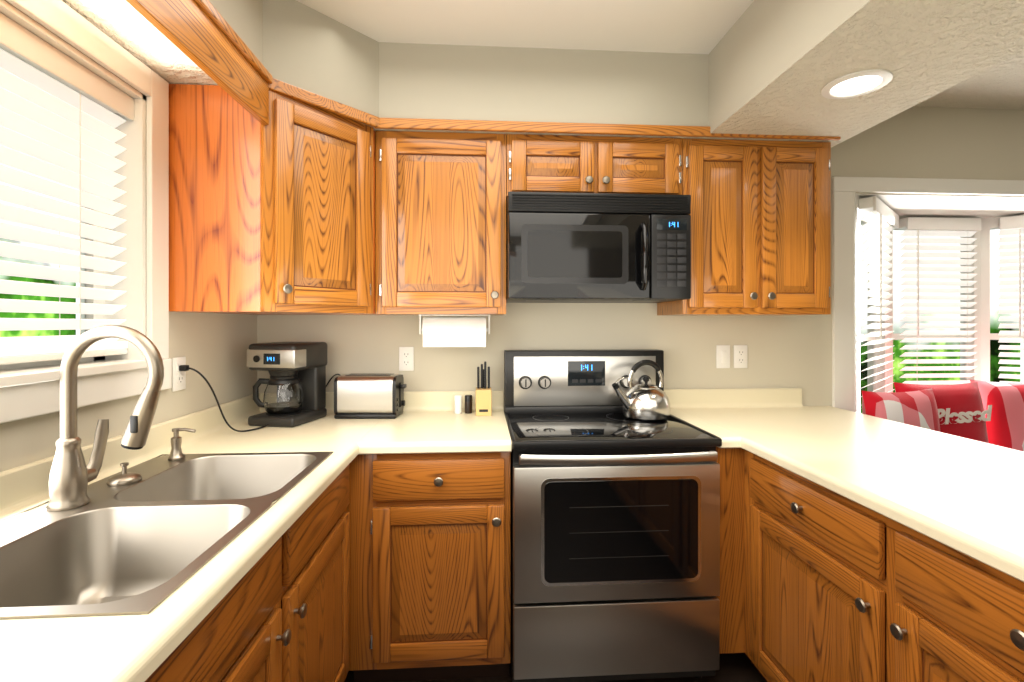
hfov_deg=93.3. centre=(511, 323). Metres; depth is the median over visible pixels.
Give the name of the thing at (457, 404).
salt shaker
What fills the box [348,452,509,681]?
base cabinet
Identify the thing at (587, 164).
upper cabinet
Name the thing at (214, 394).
cord
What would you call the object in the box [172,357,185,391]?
electrical outlet
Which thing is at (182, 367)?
plug
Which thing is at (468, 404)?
pepper shaker
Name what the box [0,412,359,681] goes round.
countertop
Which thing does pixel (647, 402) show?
kettle
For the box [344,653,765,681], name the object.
floor
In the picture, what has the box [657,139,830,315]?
upper cabinet
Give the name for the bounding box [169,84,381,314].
upper cabinet
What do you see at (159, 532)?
sink
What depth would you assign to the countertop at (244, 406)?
2.08 m
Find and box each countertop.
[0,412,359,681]
[184,392,333,415]
[360,390,511,453]
[664,389,739,447]
[688,388,1023,581]
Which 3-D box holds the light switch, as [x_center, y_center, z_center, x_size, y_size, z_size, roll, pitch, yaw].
[1.056,0.164,2.416,0.070,0.115,0.011,0,0,-4]
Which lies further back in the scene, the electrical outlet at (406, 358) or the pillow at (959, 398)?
the pillow at (959, 398)
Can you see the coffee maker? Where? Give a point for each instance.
(295, 392)
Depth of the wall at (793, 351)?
2.42 m
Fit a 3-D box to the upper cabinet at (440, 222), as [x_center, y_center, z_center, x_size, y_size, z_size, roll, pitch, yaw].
[-0.305,-0.423,2.157,0.544,0.762,0.352,0,0,-4]
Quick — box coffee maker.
[247,342,326,426]
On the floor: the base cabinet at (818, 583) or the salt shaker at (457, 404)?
the base cabinet at (818, 583)
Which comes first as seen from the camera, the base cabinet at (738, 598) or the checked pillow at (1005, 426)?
the base cabinet at (738, 598)
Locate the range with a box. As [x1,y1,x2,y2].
[504,349,721,681]
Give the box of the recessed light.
[821,69,892,98]
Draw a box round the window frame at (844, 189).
[832,176,1023,411]
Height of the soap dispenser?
0.094 m
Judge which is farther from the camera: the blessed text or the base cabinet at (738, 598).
the blessed text
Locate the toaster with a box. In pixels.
[334,374,406,418]
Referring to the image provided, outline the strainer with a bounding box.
[106,462,141,485]
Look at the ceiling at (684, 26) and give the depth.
1.87 m
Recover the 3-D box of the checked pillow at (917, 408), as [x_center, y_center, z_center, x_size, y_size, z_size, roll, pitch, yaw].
[1.930,0.540,2.389,0.430,0.427,0.152,0,0,-12]
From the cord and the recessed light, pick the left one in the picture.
the cord
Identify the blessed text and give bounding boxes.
[938,405,991,424]
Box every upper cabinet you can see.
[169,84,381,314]
[375,131,505,314]
[506,134,681,201]
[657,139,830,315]
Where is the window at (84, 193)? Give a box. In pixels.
[0,0,171,423]
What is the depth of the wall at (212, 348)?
1.72 m
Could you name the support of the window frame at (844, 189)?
attached to the wall at (793, 351)
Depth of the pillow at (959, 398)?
2.52 m
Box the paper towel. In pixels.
[419,314,489,346]
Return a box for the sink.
[0,452,332,619]
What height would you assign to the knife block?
0.242 m
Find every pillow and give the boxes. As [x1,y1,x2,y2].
[862,388,939,431]
[893,382,988,442]
[970,380,1023,451]
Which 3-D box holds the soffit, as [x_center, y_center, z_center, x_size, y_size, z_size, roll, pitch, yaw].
[0.239,-0.979,0.567,2.650,0.343,3.600,0,0,-4]
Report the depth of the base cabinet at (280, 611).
1.12 m
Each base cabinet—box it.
[145,465,349,681]
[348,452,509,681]
[715,446,758,671]
[759,457,1023,681]
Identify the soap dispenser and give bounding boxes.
[168,428,195,460]
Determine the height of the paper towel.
0.142 m
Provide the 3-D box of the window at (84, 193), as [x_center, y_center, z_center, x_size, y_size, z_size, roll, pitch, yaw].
[-1.158,-0.292,0.747,0.185,1.015,1.730,0,0,-4]
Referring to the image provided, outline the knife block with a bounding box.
[476,361,491,415]
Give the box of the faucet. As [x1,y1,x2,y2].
[46,325,163,510]
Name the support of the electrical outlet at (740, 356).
attached to the wall at (793, 351)
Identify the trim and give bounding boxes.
[126,0,840,140]
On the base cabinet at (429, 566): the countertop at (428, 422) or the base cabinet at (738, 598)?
the countertop at (428, 422)
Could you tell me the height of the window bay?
1.500 m
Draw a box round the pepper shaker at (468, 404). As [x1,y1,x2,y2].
[465,395,471,413]
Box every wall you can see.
[0,0,256,471]
[257,106,1023,409]
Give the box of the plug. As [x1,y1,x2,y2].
[179,365,188,370]
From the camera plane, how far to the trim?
1.53 m
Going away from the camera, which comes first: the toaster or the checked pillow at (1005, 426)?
the toaster
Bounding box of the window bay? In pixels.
[854,192,1023,412]
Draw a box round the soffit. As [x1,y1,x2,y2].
[62,0,1023,146]
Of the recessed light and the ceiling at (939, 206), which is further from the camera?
the ceiling at (939, 206)
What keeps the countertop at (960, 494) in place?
on the base cabinet at (818, 583)
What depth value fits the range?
1.73 m
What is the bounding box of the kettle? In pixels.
[612,360,669,420]
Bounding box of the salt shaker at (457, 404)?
[454,395,461,413]
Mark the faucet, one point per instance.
(72, 475)
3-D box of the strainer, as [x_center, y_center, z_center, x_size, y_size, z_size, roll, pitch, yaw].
[-1.012,0.387,1.262,0.074,0.049,0.074,0,0,-4]
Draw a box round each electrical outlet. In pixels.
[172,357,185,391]
[399,347,413,370]
[734,345,746,367]
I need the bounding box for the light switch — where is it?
[716,345,729,367]
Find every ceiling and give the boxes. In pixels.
[296,0,1023,109]
[857,193,1023,217]
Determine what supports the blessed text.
attached to the pillow at (959, 398)
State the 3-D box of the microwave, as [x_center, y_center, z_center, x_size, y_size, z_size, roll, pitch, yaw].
[0.352,-0.318,2.154,0.757,0.434,0.442,0,0,-4]
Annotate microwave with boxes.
[506,192,690,302]
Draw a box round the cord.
[187,367,268,431]

